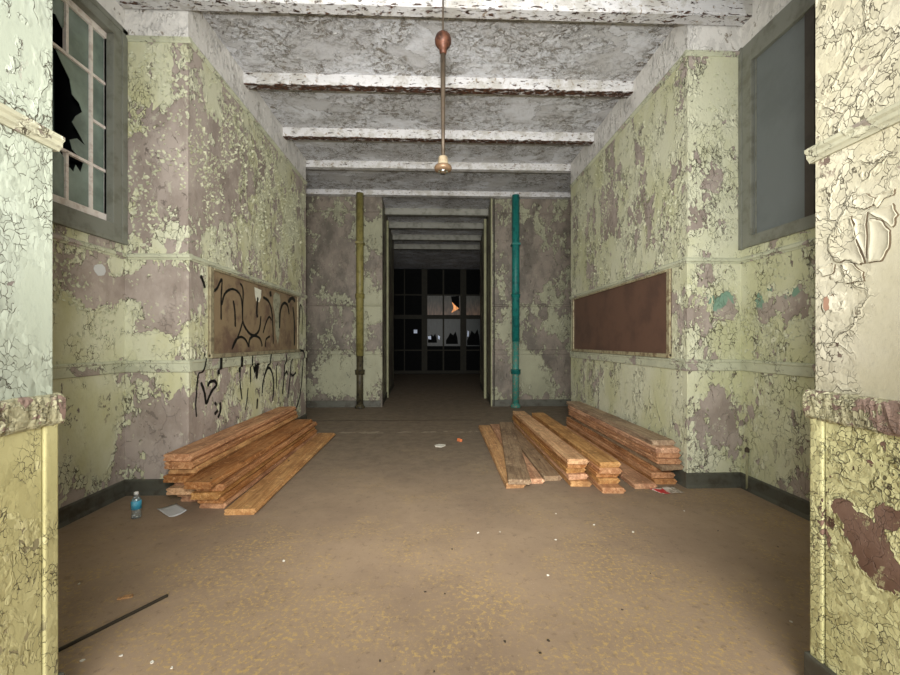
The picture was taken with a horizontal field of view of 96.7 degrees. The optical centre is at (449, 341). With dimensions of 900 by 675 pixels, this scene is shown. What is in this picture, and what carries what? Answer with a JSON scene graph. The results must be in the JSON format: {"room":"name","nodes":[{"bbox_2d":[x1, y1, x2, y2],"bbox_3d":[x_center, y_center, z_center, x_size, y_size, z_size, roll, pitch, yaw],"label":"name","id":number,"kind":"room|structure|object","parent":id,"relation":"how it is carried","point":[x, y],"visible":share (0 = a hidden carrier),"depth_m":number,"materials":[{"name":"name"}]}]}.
{"room":"abandoned building hallway","nodes":[
{"label":"abandoned building hallway","id":0,"kind":"room"},
{"bbox_2d":[0,0,51,674],"bbox_3d":[-2.395,-0.830,0.817,2.070,4.260,1.100,0,0,-2],"label":"wall","id":1,"kind":"structure","parent":0,"point":[25,25],"depth_m":1.30,"materials":[{"name":"paint"}]},
{"bbox_2d":[0,102,64,151],"bbox_3d":[-1.409,-0.704,0.859,0.131,0.066,1.115,0,0,-2],"label":"trim","id":2,"kind":"structure","parent":1,"relation":"attached to","point":[10,118],"depth_m":1.30,"materials":[{"name":"paint"}]},
{"bbox_2d":[0,393,65,436],"bbox_3d":[-1.500,0.234,0.854,0.326,0.110,1.112,0,0,-2],"label":"trim","id":3,"kind":"structure","parent":1,"relation":"attached to","point":[20,414],"depth_m":1.30,"materials":[{"name":"paint"}]},
{"bbox_2d":[42,424,57,674],"bbox_3d":[-2.409,0.785,1.343,2.078,1.030,0.048,0,0,-2],"label":"trim","id":4,"kind":"structure","parent":1,"relation":"attached to","point":[49,433],"depth_m":1.37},
{"bbox_2d":[52,13,83,170],"bbox_3d":[-3.154,-1.780,2.361,0.460,2.360,2.240,0,0,-2],"label":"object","id":5,"kind":"structure","parent":0,"point":[66,107],"depth_m":3.38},
{"bbox_2d":[52,0,124,508],"bbox_3d":[-2.825,-0.830,2.373,0.200,4.260,2.040,0,0,-2],"label":"wall","id":6,"kind":"structure","parent":0,"point":[91,437],"depth_m":3.04,"materials":[{"name":"green paint"}]},
{"bbox_2d":[52,252,119,339],"bbox_3d":[-2.731,-0.331,2.918,0.023,0.643,0.855,0,0,-2],"label":"flakes","id":7,"kind":"object","parent":6,"relation":"attached to","point":[54,267],"visible":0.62,"depth_m":2.94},
{"bbox_2d":[52,360,125,379],"bbox_3d":[-2.723,0.212,2.376,0.043,0.106,2.040,0,0,-2],"label":"trim","id":8,"kind":"structure","parent":6,"relation":"attached to","point":[59,371],"depth_m":3.00,"materials":[{"name":"paint"}]},
{"bbox_2d":[52,232,125,258],"bbox_3d":[-2.722,-0.724,2.376,0.045,0.058,2.040,0,0,-2],"label":"trim","id":9,"kind":"structure","parent":6,"relation":"attached to","point":[55,237],"depth_m":3.00,"materials":[{"name":"paint"}]},
{"bbox_2d":[52,0,127,244],"bbox_3d":[-2.750,-1.720,2.523,0.109,1.810,1.735,0,0,-2],"label":"window","id":10,"kind":"structure","parent":6,"relation":"in","point":[92,200],"depth_m":3.12,"materials":[{"name":"grey paint"}]},
{"bbox_2d":[58,480,125,528],"bbox_3d":[-2.720,1.235,2.377,0.050,0.130,2.040,0,0,-2],"label":"baseboard","id":11,"kind":"structure","parent":6,"relation":"attached to","point":[67,514],"depth_m":3.04,"materials":[{"name":"grey paint"}]},
{"bbox_2d":[125,9,305,478],"bbox_3d":[-2.651,-0.830,4.946,0.726,4.260,3.090,0,0,-2],"label":"wall","id":12,"kind":"structure","parent":0,"point":[152,399],"depth_m":3.49,"materials":[{"name":"green paint"}]},
{"bbox_2d":[124,479,173,495],"bbox_3d":[-2.485,1.235,3.400,0.550,0.130,0.050,0,0,-2],"label":"baseboard","id":13,"kind":"structure","parent":12,"relation":"attached to","point":[146,487],"depth_m":3.39,"materials":[{"name":"grey paint"}]},
{"bbox_2d":[125,51,188,246],"bbox_3d":[-2.499,-1.636,3.392,0.560,1.677,0.024,0,0,-2],"label":"flakes","id":14,"kind":"object","parent":12,"relation":"attached to","point":[146,177],"visible":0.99,"depth_m":3.40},
{"bbox_2d":[124,253,192,260],"bbox_3d":[-2.485,-0.723,3.403,0.550,0.058,0.045,0,0,-2],"label":"trim","id":15,"kind":"structure","parent":12,"relation":"attached to","point":[129,256],"depth_m":3.39,"materials":[{"name":"paint"}]},
{"bbox_2d":[125,360,192,371],"bbox_3d":[-2.485,0.212,3.404,0.550,0.106,0.043,0,0,-2],"label":"trim","id":16,"kind":"structure","parent":12,"relation":"attached to","point":[130,365],"depth_m":3.39,"materials":[{"name":"paint"}]},
{"bbox_2d":[126,35,192,44],"bbox_3d":[-2.485,-2.568,3.403,0.550,0.048,0.045,0,0,-2],"label":"trim","id":17,"kind":"structure","parent":12,"relation":"attached to","point":[131,38],"depth_m":3.39,"materials":[{"name":"paint"}]},
{"bbox_2d":[180,260,191,359],"bbox_3d":[-2.263,-0.268,3.435,0.069,0.855,0.057,0,0,-2],"label":"trim","id":18,"kind":"structure","parent":12,"relation":"attached to","point":[185,265],"depth_m":3.41,"materials":[{"name":"green paint"}]},
{"bbox_2d":[180,372,191,447],"bbox_3d":[-2.263,0.717,3.435,0.069,0.906,0.057,0,0,-2],"label":"trim","id":19,"kind":"structure","parent":12,"relation":"attached to","point":[185,377],"depth_m":3.41,"materials":[{"name":"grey paint"}]},
{"bbox_2d":[186,253,306,298],"bbox_3d":[-2.286,-0.724,4.958,0.045,0.059,3.090,0,0,-2],"label":"trim","id":20,"kind":"structure","parent":12,"relation":"attached to","point":[196,259],"depth_m":4.26,"materials":[{"name":"paint"}]},
{"bbox_2d":[188,74,305,286],"bbox_3d":[-2.273,-1.644,4.941,0.029,1.758,3.079,0,0,-2],"label":"flakes","id":21,"kind":"object","parent":12,"relation":"attached to","point":[200,150],"visible":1,"depth_m":4.30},
{"bbox_2d":[190,39,306,183],"bbox_3d":[-2.286,-2.568,4.958,0.045,0.048,3.090,0,0,-2],"label":"trim","id":22,"kind":"structure","parent":12,"relation":"attached to","point":[195,48],"depth_m":4.30,"materials":[{"name":"paint"}]},
{"bbox_2d":[193,351,306,371],"bbox_3d":[-2.287,0.212,4.958,0.043,0.106,3.090,0,0,-2],"label":"trim","id":23,"kind":"structure","parent":12,"relation":"attached to","point":[213,363],"depth_m":4.29,"materials":[{"name":"paint"}]},
{"bbox_2d":[195,349,304,417],"bbox_3d":[-2.274,0.573,4.943,0.024,0.938,2.871,0,0,-2],"label":"graffiti","id":24,"kind":"object","parent":12,"relation":"attached to","point":[255,367],"visible":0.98,"depth_m":4.48,"materials":[{"name":"black paint"}]},
{"bbox_2d":[208,267,299,357],"bbox_3d":[-2.268,-0.269,4.919,0.035,0.852,2.410,0,0,-2],"label":"board","id":25,"kind":"object","parent":12,"relation":"attached to","point":[247,317],"visible":1,"depth_m":4.49,"materials":[{"name":"paint"}]},
{"bbox_2d":[243,72,632,96],"bbox_3d":[-0.094,-2.908,4.519,4.455,0.145,0.100,0,0,-2],"label":"ceiling beam","id":26,"kind":"structure","parent":12,"relation":"attached to","point":[252,80],"depth_m":4.48,"materials":[{"name":"white paint"}]},
{"bbox_2d":[283,127,593,144],"bbox_3d":[-0.134,-2.908,5.649,4.455,0.145,0.100,0,0,-2],"label":"ceiling beam","id":27,"kind":"structure","parent":12,"relation":"attached to","point":[289,133],"depth_m":5.61,"materials":[{"name":"white paint"}]},
{"bbox_2d":[306,160,570,172],"bbox_3d":[-0.232,-2.915,6.646,7.000,0.130,0.100,0,0,-2],"label":"ceiling beam","id":28,"kind":"structure","parent":12,"relation":"attached to","point":[310,164],"depth_m":6.62,"materials":[{"name":"white paint"}]},
{"bbox_2d":[306,196,393,400],"bbox_3d":[-2.687,-0.830,9.762,2.510,4.260,3.700,0,0,-2],"label":"wall","id":29,"kind":"structure","parent":0,"point":[330,237],"depth_m":7.93,"materials":[{"name":"paint"}]},
{"bbox_2d":[306,400,380,407],"bbox_3d":[-2.523,1.235,7.912,2.310,0.130,0.050,0,0,-2],"label":"baseboard","id":30,"kind":"structure","parent":29,"relation":"attached to","point":[347,403],"depth_m":7.91,"materials":[{"name":"grey paint"}]},
{"bbox_2d":[355,192,364,408],"bbox_3d":[-1.759,-0.795,7.822,0.199,4.190,0.236,0,0,-2],"label":"pipe","id":31,"kind":"object","parent":29,"relation":"attached to","point":[359,372],"visible":1,"depth_m":7.75,"materials":[{"name":"metal"}]},
{"bbox_2d":[381,197,382,406],"bbox_3d":[-1.357,-0.785,7.980,0.024,4.170,0.075,0,0,-2],"label":"trim","id":32,"kind":"structure","parent":29,"relation":"attached to","point":[381,197],"depth_m":7.94,"materials":[{"name":"paint"}]},
{"bbox_2d":[387,221,388,397],"bbox_3d":[-1.451,-0.750,9.305,0.050,4.100,0.100,0,0,-2],"label":"trim","id":33,"kind":"structure","parent":29,"relation":"attached to","point":[387,221],"depth_m":9.26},
{"bbox_2d":[306,189,570,198],"bbox_3d":[-0.277,-2.925,7.920,7.000,0.110,0.130,0,0,-2],"label":"ceiling beam","id":34,"kind":"structure","parent":29,"relation":"attached to","point":[309,192],"depth_m":7.87,"materials":[{"name":"white paint"}]},
{"bbox_2d":[58,374,809,674],"bbox_3d":[-0.225,1.360,6.446,12.000,0.120,19.900,0,0,-2],"label":"floor","id":35,"kind":"structure","parent":0,"point":[361,537],"depth_m":2.27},
{"bbox_2d":[58,594,167,651],"bbox_3d":[-1.591,1.293,1.765,0.011,0.014,0.626,0,0,29],"label":"metal rod","id":36,"kind":"object","parent":35,"relation":"on","point":[73,642],"visible":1,"depth_m":1.82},
{"bbox_2d":[181,497,197,501],"bbox_3d":[-2.114,1.273,4.382,0.230,0.053,2.280,0,0,-2],"label":"plank","id":37,"kind":"object","parent":35,"relation":"on","point":[183,498],"visible":0.02,"depth_m":3.25,"materials":[{"name":"brown wood"}]},
{"bbox_3d":[-2.117,1.219,4.343,0.230,0.053,2.283,0,0,-2],"label":"plank","id":38,"kind":"object","parent":37,"relation":"on","visible":0},
{"bbox_2d":[166,485,195,494],"bbox_3d":[-2.127,1.165,4.247,0.230,0.054,2.283,0,0,-2],"label":"plank","id":39,"kind":"object","parent":38,"relation":"on","point":[175,489],"visible":0.02,"depth_m":3.11,"materials":[{"name":"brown wood"}]},
{"bbox_3d":[-2.113,1.111,4.303,0.230,0.053,2.283,0,0,-2],"label":"plank","id":40,"kind":"object","parent":39,"relation":"on","visible":0},
{"bbox_2d":[163,419,294,482],"bbox_3d":[-2.130,1.057,4.203,0.230,0.053,2.283,0,0,-2],"label":"plank","id":41,"kind":"object","parent":40,"relation":"on","point":[168,478],"visible":0.23,"depth_m":3.10,"materials":[{"name":"brown wood"}]},
{"bbox_2d":[168,414,297,473],"bbox_3d":[-2.114,1.003,4.255,0.230,0.053,2.285,0,0,-2],"label":"plank","id":42,"kind":"object","parent":41,"relation":"on","point":[221,456],"visible":0.45,"depth_m":3.60,"materials":[{"name":"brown wood"}]},
{"bbox_2d":[164,411,296,468],"bbox_3d":[-2.112,0.949,4.197,0.230,0.054,2.286,0,0,-2],"label":"plank","id":43,"kind":"object","parent":42,"relation":"on","point":[169,464],"visible":0.5,"depth_m":3.48,"materials":[{"name":"brown wood"}]},
{"bbox_2d":[163,406,295,460],"bbox_3d":[-2.132,0.895,4.216,0.230,0.054,2.286,0,0,-2],"label":"plank","id":44,"kind":"object","parent":43,"relation":"on","point":[196,449],"visible":1,"depth_m":3.66,"materials":[{"name":"brown wood"}]},
{"bbox_2d":[199,433,316,507],"bbox_3d":[-1.887,1.274,4.305,0.220,0.053,2.391,0,0,-2],"label":"plank","id":45,"kind":"object","parent":35,"relation":"on","point":[234,497],"visible":0.38,"depth_m":3.53,"materials":[{"name":"brown wood"}]},
{"bbox_2d":[197,429,316,503],"bbox_3d":[-1.878,1.220,4.265,0.220,0.053,2.391,0,0,-2],"label":"plank","id":46,"kind":"object","parent":45,"relation":"on","point":[241,485],"visible":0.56,"depth_m":3.62,"materials":[{"name":"brown wood"}]},
{"bbox_2d":[191,427,314,499],"bbox_3d":[-1.888,1.166,4.208,0.220,0.053,2.385,0,0,-2],"label":"plank","id":47,"kind":"object","parent":46,"relation":"on","point":[196,495],"visible":0.41,"depth_m":3.20,"materials":[{"name":"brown wood"}]},
{"bbox_2d":[196,422,316,490],"bbox_3d":[-1.865,1.113,4.240,0.220,0.053,2.389,0,0,-2],"label":"plank","id":48,"kind":"object","parent":47,"relation":"on","point":[221,486],"visible":0.55,"depth_m":3.62,"materials":[{"name":"brown wood"}]},
{"bbox_2d":[183,419,312,488],"bbox_3d":[-1.891,1.059,4.125,0.220,0.053,2.391,0,0,-2],"label":"plank","id":49,"kind":"object","parent":48,"relation":"on","point":[209,478],"visible":1,"depth_m":3.53,"materials":[{"name":"brown wood"}]},
{"bbox_2d":[224,433,335,514],"bbox_3d":[-1.633,1.277,4.245,0.240,0.046,2.502,0,0,-3],"label":"plank","id":50,"kind":"object","parent":35,"relation":"on","point":[256,497],"visible":1,"depth_m":3.64,"materials":[{"name":"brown wood"}]},
{"bbox_2d":[394,269,479,373],"bbox_3d":[-0.385,-0.800,15.996,5.197,4.200,0.120,0,0,-2],"label":"window","id":51,"kind":"structure","parent":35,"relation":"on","point":[443,305],"depth_m":15.97,"materials":[{"name":"glass"}]},
{"bbox_2d":[479,425,525,488],"bbox_3d":[0.550,1.277,4.772,0.180,0.046,2.472,0,0,-1],"label":"plank","id":52,"kind":"object","parent":35,"relation":"on","point":[495,448],"visible":0.73,"depth_m":4.56,"materials":[{"name":"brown wood"}]},
{"bbox_2d":[490,424,544,483],"bbox_3d":[0.737,1.277,4.868,0.180,0.046,2.425,0,0,-2],"label":"plank","id":53,"kind":"object","parent":35,"relation":"on","point":[536,478],"visible":0.38,"depth_m":3.98,"materials":[{"name":"brown wood"}]},
{"bbox_2d":[500,422,531,484],"bbox_3d":[0.728,1.230,4.749,0.205,0.044,2.510,0,0,5],"label":"plank","id":54,"kind":"object","parent":53,"relation":"on","point":[516,468],"visible":1,"depth_m":4.17,"materials":[{"name":"brown wood"}]},
{"bbox_2d":[514,426,561,480],"bbox_3d":[0.918,1.278,4.958,0.180,0.045,2.457,0,0,-2],"label":"plank","id":55,"kind":"object","parent":35,"relation":"on","point":[548,473],"visible":0.63,"depth_m":4.22,"materials":[{"name":"brown wood"}]},
{"bbox_2d":[514,424,591,486],"bbox_3d":[1.125,1.276,4.833,0.195,0.048,2.520,0,0,-2],"label":"plank","id":56,"kind":"object","parent":35,"relation":"on","point":[583,482],"visible":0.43,"depth_m":3.66,"materials":[{"name":"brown wood"}]},
{"bbox_2d":[513,421,587,479],"bbox_3d":[1.113,1.227,4.869,0.195,0.048,2.516,0,0,-2],"label":"plank","id":57,"kind":"object","parent":56,"relation":"on","point":[570,476],"visible":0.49,"depth_m":3.81,"materials":[{"name":"brown wood"}]},
{"bbox_2d":[512,417,585,472],"bbox_3d":[1.104,1.179,4.912,0.195,0.048,2.522,0,0,-2],"label":"plank","id":58,"kind":"object","parent":57,"relation":"on","point":[573,470],"visible":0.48,"depth_m":4.17,"materials":[{"name":"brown wood"}]},
{"bbox_2d":[513,414,586,468],"bbox_3d":[1.109,1.130,4.889,0.195,0.048,2.516,0,0,-2],"label":"plank","id":59,"kind":"object","parent":58,"relation":"on","point":[568,466],"visible":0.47,"depth_m":4.04,"materials":[{"name":"brown wood"}]},
{"bbox_2d":[513,411,588,463],"bbox_3d":[1.104,1.082,4.852,0.195,0.048,2.520,0,0,-2],"label":"plank","id":60,"kind":"object","parent":59,"relation":"on","point":[562,449],"visible":1,"depth_m":4.27,"materials":[{"name":"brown wood"}]},
{"bbox_2d":[585,472,625,493],"bbox_3d":[1.354,1.275,4.627,0.200,0.050,2.430,0,0,-2],"label":"plank","id":61,"kind":"object","parent":35,"relation":"on","point":[604,488],"visible":0.1,"depth_m":3.43,"materials":[{"name":"brown wood"}]},
{"bbox_2d":[585,468,619,483],"bbox_3d":[1.351,1.224,4.720,0.200,0.050,2.428,0,0,-2],"label":"plank","id":62,"kind":"object","parent":61,"relation":"on","point":[600,480],"visible":0.06,"depth_m":3.52,"materials":[{"name":"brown wood"}]},
{"bbox_2d":[585,464,618,476],"bbox_3d":[1.342,1.174,4.736,0.200,0.050,2.430,0,0,-2],"label":"plank","id":63,"kind":"object","parent":62,"relation":"on","point":[588,467],"visible":0.06,"depth_m":3.53,"materials":[{"name":"brown wood"}]},
{"bbox_2d":[533,417,621,473],"bbox_3d":[1.346,1.123,4.676,0.200,0.050,2.430,0,0,-2],"label":"plank","id":64,"kind":"object","parent":63,"relation":"on","point":[615,470],"visible":0.19,"depth_m":3.49,"materials":[{"name":"brown wood"}]},
{"bbox_2d":[532,413,620,467],"bbox_3d":[1.348,1.073,4.690,0.200,0.050,2.439,0,0,-2],"label":"plank","id":65,"kind":"object","parent":64,"relation":"on","point":[594,454],"visible":1,"depth_m":4.12,"materials":[{"name":"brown wood"}]},
{"bbox_2d":[565,426,656,488],"bbox_3d":[1.688,1.278,4.732,0.210,0.045,2.402,0,0,-2],"label":"plank","id":66,"kind":"object","parent":35,"relation":"on","point":[629,475],"visible":0.39,"depth_m":3.71,"materials":[{"name":"brown wood"}]},
{"bbox_2d":[567,425,676,483],"bbox_3d":[1.920,1.276,4.853,0.220,0.048,2.427,0,0,-2],"label":"plank","id":67,"kind":"object","parent":35,"relation":"on","point":[655,480],"visible":0.35,"depth_m":3.98,"materials":[{"name":"brown wood"}]},
{"bbox_2d":[566,421,674,477],"bbox_3d":[1.915,1.227,4.879,0.220,0.048,2.432,0,0,-2],"label":"plank","id":68,"kind":"object","parent":67,"relation":"on","point":[654,474],"visible":0.48,"depth_m":4.14,"materials":[{"name":"brown wood"}]},
{"bbox_2d":[566,417,672,470],"bbox_3d":[1.935,1.178,4.927,0.220,0.048,2.434,0,0,-2],"label":"plank","id":69,"kind":"object","parent":68,"relation":"on","point":[620,449],"visible":0.48,"depth_m":4.40,"materials":[{"name":"brown wood"}]},
{"bbox_2d":[570,416,683,470],"bbox_3d":[1.954,1.129,4.788,0.220,0.048,2.436,0,0,-2],"label":"plank","id":70,"kind":"object","parent":69,"relation":"on","point":[664,467],"visible":0.45,"depth_m":3.92,"materials":[{"name":"brown wood"}]},
{"bbox_2d":[568,412,681,463],"bbox_3d":[1.931,1.079,4.806,0.220,0.048,2.434,0,0,-2],"label":"plank","id":71,"kind":"object","parent":70,"relation":"on","point":[657,460],"visible":0.47,"depth_m":4.08,"materials":[{"name":"brown wood"}]},
{"bbox_2d":[568,409,680,457],"bbox_3d":[1.942,1.030,4.837,0.220,0.048,2.434,0,0,-2],"label":"plank","id":72,"kind":"object","parent":71,"relation":"on","point":[659,455],"visible":0.42,"depth_m":4.07,"materials":[{"name":"brown wood"}]},
{"bbox_2d":[568,405,680,452],"bbox_3d":[1.927,0.981,4.816,0.220,0.048,2.434,0,0,-2],"label":"plank","id":73,"kind":"object","parent":72,"relation":"on","point":[656,448],"visible":0.49,"depth_m":3.98,"materials":[{"name":"brown wood"}]},
{"bbox_2d":[566,401,675,444],"bbox_3d":[1.926,0.932,4.893,0.220,0.048,2.434,0,0,-2],"label":"plank","id":74,"kind":"object","parent":73,"relation":"on","point":[648,436],"visible":1,"depth_m":4.36,"materials":[{"name":"brown wood"}]},
{"bbox_2d":[200,11,675,268],"bbox_3d":[-0.290,-3.035,8.295,12.000,0.150,16.200,0,0,-2],"label":"ceiling","id":75,"kind":"structure","parent":0,"point":[257,41],"depth_m":4.81,"materials":[{"name":"white paint"}]},
{"bbox_2d":[394,244,479,249],"bbox_3d":[-0.427,-2.900,12.242,10.000,0.160,0.100,0,0,-2],"label":"ceiling beam","id":76,"kind":"structure","parent":75,"relation":"attached to","point":[396,246],"depth_m":12.20,"materials":[{"name":"grey paint"}]},
{"bbox_2d":[434,0,451,174],"bbox_3d":[-0.049,-2.066,2.800,0.124,1.788,0.124,0,0,-2],"label":"pendant light","id":77,"kind":"object","parent":75,"relation":"hanging from","point":[442,38],"visible":1,"depth_m":2.78,"materials":[{"name":"gold metal"}]},
{"bbox_2d":[480,198,570,399],"bbox_3d":[2.017,-0.830,9.926,2.476,4.260,3.700,0,0,-2],"label":"wall","id":78,"kind":"structure","parent":0,"point":[545,240],"depth_m":8.07,"materials":[{"name":"paint"}]},
{"bbox_2d":[385,208,487,216],"bbox_3d":[-0.287,-2.900,8.945,2.450,0.160,0.100,0,0,-2],"label":"ceiling beam","id":79,"kind":"structure","parent":78,"relation":"attached to","point":[388,211],"depth_m":8.90,"materials":[{"name":"grey paint"}]},
{"bbox_2d":[389,222,483,229],"bbox_3d":[-0.324,-2.900,9.995,2.450,0.160,0.100,0,0,-2],"label":"ceiling beam","id":80,"kind":"structure","parent":78,"relation":"attached to","point":[392,225],"depth_m":9.95,"materials":[{"name":"grey paint"}]},
{"bbox_2d":[393,234,480,240],"bbox_3d":[-0.364,-2.900,11.144,2.450,0.160,0.100,0,0,-2],"label":"ceiling beam","id":81,"kind":"structure","parent":78,"relation":"attached to","point":[395,236],"depth_m":11.10,"materials":[{"name":"grey paint"}]},
{"bbox_2d":[484,219,485,397],"bbox_3d":[0.802,-0.750,9.184,0.055,4.100,0.100,0,0,-2],"label":"trim","id":82,"kind":"structure","parent":78,"relation":"attached to","point":[484,219],"depth_m":9.13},
{"bbox_2d":[490,198,491,405],"bbox_3d":[0.831,-0.785,8.056,0.024,4.170,0.075,0,0,-2],"label":"trim","id":83,"kind":"structure","parent":78,"relation":"attached to","point":[491,198],"depth_m":8.02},
{"bbox_2d":[493,198,494,405],"bbox_3d":[0.883,-0.785,8.028,0.025,4.170,0.035,0,0,-2],"label":"trim","id":84,"kind":"structure","parent":78,"relation":"attached to","point":[493,198],"depth_m":8.01,"materials":[{"name":"green paint"}]},
{"bbox_2d":[510,194,520,407],"bbox_3d":[1.299,-0.795,7.928,0.203,4.190,0.238,0,0,-2],"label":"pipe","id":85,"kind":"object","parent":78,"relation":"attached to","point":[515,371],"visible":1,"depth_m":7.85,"materials":[{"name":"metal"}]},
{"bbox_2d":[492,399,570,405],"bbox_3d":[1.982,1.235,8.069,2.276,0.130,0.050,0,0,-2],"label":"baseboard","id":86,"kind":"structure","parent":78,"relation":"attached to","point":[543,402],"depth_m":8.05,"materials":[{"name":"grey paint"}]},
{"bbox_2d":[492,349,570,354],"bbox_3d":[1.982,0.212,8.073,2.276,0.104,0.042,0,0,-2],"label":"trim","id":87,"kind":"structure","parent":78,"relation":"attached to","point":[497,351],"depth_m":8.05,"materials":[{"name":"paint"}]},
{"bbox_2d":[571,24,740,472],"bbox_3d":[2.408,-0.830,5.122,0.689,4.260,3.090,0,0,-2],"label":"wall","id":88,"kind":"structure","parent":0,"point":[650,398],"depth_m":3.75,"materials":[{"name":"green paint"}]},
{"bbox_2d":[571,268,671,357],"bbox_3d":[2.043,-0.269,5.165,0.035,0.852,2.720,0,0,-2],"label":"board","id":89,"kind":"object","parent":88,"relation":"attached to","point":[633,317],"visible":1,"depth_m":4.62,"materials":[{"name":"paint"}]},
{"bbox_2d":[570,351,683,369],"bbox_3d":[2.062,0.212,5.110,0.043,0.106,3.090,0,0,-2],"label":"trim","id":90,"kind":"structure","parent":88,"relation":"attached to","point":[668,363],"depth_m":4.46,"materials":[{"name":"paint"}]},
{"bbox_2d":[569,53,684,188],"bbox_3d":[2.062,-2.568,5.110,0.045,0.048,3.090,0,0,-2],"label":"trim","id":91,"kind":"structure","parent":88,"relation":"attached to","point":[681,59],"depth_m":4.47,"materials":[{"name":"paint"}]},
{"bbox_2d":[569,259,684,299],"bbox_3d":[2.062,-0.724,5.110,0.045,0.059,3.090,0,0,-2],"label":"trim","id":92,"kind":"structure","parent":88,"relation":"attached to","point":[679,262],"depth_m":4.45,"materials":[{"name":"paint"}]},
{"bbox_2d":[576,78,686,282],"bbox_3d":[2.058,-1.651,4.973,0.022,1.721,2.813,0,0,-2],"label":"flakes","id":93,"kind":"object","parent":88,"relation":"attached to","point":[682,168],"visible":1,"depth_m":4.58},
{"bbox_2d":[683,371,694,472],"bbox_3d":[2.145,0.717,3.588,0.069,0.906,0.057,0,0,-2],"label":"trim","id":94,"kind":"structure","parent":88,"relation":"attached to","point":[688,376],"depth_m":3.56,"materials":[{"name":"green paint"}]},
{"bbox_2d":[683,263,694,358],"bbox_3d":[2.145,-0.268,3.588,0.069,0.855,0.057,0,0,-2],"label":"trim","id":95,"kind":"structure","parent":88,"relation":"attached to","point":[688,269],"depth_m":3.56,"materials":[{"name":"green paint"}]},
{"bbox_2d":[684,472,740,488],"bbox_3d":[2.350,1.235,3.569,0.513,0.130,0.050,0,0,-2],"label":"baseboard","id":96,"kind":"structure","parent":88,"relation":"attached to","point":[710,479],"depth_m":3.56,"materials":[{"name":"grey paint"}]},
{"bbox_2d":[684,359,740,370],"bbox_3d":[2.350,0.212,3.573,0.513,0.106,0.043,0,0,-2],"label":"trim","id":97,"kind":"structure","parent":88,"relation":"attached to","point":[689,364],"depth_m":3.56,"materials":[{"name":"paint"}]},
{"bbox_2d":[684,257,740,263],"bbox_3d":[2.350,-0.724,3.572,0.513,0.059,0.045,0,0,-2],"label":"trim","id":98,"kind":"structure","parent":88,"relation":"attached to","point":[693,260],"depth_m":3.56,"materials":[{"name":"paint"}]},
{"bbox_2d":[741,0,815,500],"bbox_3d":[2.742,-0.830,2.567,0.200,4.260,2.040,0,0,-2],"label":"wall","id":99,"kind":"structure","parent":0,"point":[775,429],"depth_m":3.20,"materials":[{"name":"green paint"}]},
{"bbox_2d":[115,0,751,25],"bbox_3d":[-0.074,-2.895,3.414,5.570,0.170,0.110,0,0,-2],"label":"ceiling beam","id":100,"kind":"structure","parent":99,"relation":"attached to","point":[690,12],"depth_m":3.41,"materials":[{"name":"white paint"}]},
{"bbox_2d":[740,472,809,520],"bbox_3d":[2.637,1.235,2.564,0.050,0.130,2.040,0,0,-2],"label":"baseboard","id":101,"kind":"structure","parent":99,"relation":"attached to","point":[794,504],"depth_m":3.17,"materials":[{"name":"grey paint"}]},
{"bbox_2d":[738,0,815,249],"bbox_3d":[2.652,-1.710,2.712,0.090,1.790,1.736,0,0,-2],"label":"window","id":102,"kind":"structure","parent":99,"relation":"in","point":[777,66],"depth_m":3.21,"materials":[{"name":"glass"}]},
{"bbox_2d":[740,359,815,377],"bbox_3d":[2.641,0.212,2.564,0.043,0.106,2.040,0,0,-2],"label":"trim","id":103,"kind":"structure","parent":99,"relation":"attached to","point":[770,367],"depth_m":3.15,"materials":[{"name":"paint"}]},
{"bbox_2d":[740,237,815,263],"bbox_3d":[2.640,-0.724,2.564,0.045,0.058,2.040,0,0,-2],"label":"trim","id":104,"kind":"structure","parent":99,"relation":"attached to","point":[809,242],"depth_m":3.15,"materials":[{"name":"paint"}]},
{"bbox_2d":[740,258,815,354],"bbox_3d":[2.612,-0.273,3.144,0.018,0.779,0.903,0,0,-2],"label":"flakes","id":105,"kind":"object","parent":99,"relation":"attached to","point":[778,263],"visible":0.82,"depth_m":3.18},
{"bbox_2d":[816,0,899,674],"bbox_3d":[2.370,-0.830,0.983,1.995,4.260,1.100,0,0,-2],"label":"wall","id":106,"kind":"structure","parent":0,"point":[858,41],"depth_m":1.34,"materials":[{"name":"paint"}]},
{"bbox_2d":[810,419,825,662],"bbox_3d":[2.347,0.785,1.509,2.003,1.030,0.048,0,0,-2],"label":"trim","id":107,"kind":"structure","parent":106,"relation":"attached to","point":[817,427],"depth_m":1.46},
{"bbox_2d":[804,651,836,674],"bbox_3d":[2.334,1.234,0.988,1.965,0.133,1.112,0,0,-2],"label":"baseboard","id":108,"kind":"structure","parent":106,"relation":"attached to","point":[812,666],"depth_m":1.47,"materials":[{"name":"grey paint"}]},
{"bbox_2d":[803,389,899,436],"bbox_3d":[1.512,0.234,0.959,0.326,0.110,1.112,0,0,-2],"label":"trim","id":109,"kind":"structure","parent":106,"relation":"attached to","point":[877,415],"depth_m":1.33,"materials":[{"name":"paint"}]},
{"bbox_2d":[804,101,899,163],"bbox_3d":[1.423,-0.704,0.958,0.131,0.066,1.115,0,0,-2],"label":"trim","id":110,"kind":"structure","parent":106,"relation":"attached to","point":[889,116],"depth_m":1.33,"materials":[{"name":"paint"}]},
{"bbox_2d":[818,189,896,283],"bbox_3d":[1.369,-0.345,1.356,0.009,0.292,0.257,0,0,-2],"label":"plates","id":111,"kind":"object","parent":106,"relation":"attached to","point":[841,242],"visible":1,"depth_m":1.34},
{"bbox_2d":[824,189,898,283],"bbox_3d":[1.374,-0.345,1.356,0.001,0.295,0.260,0,0,-2],"label":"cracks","id":112,"kind":"object","parent":106,"relation":"attached to","point":[894,191],"visible":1,"depth_m":1.32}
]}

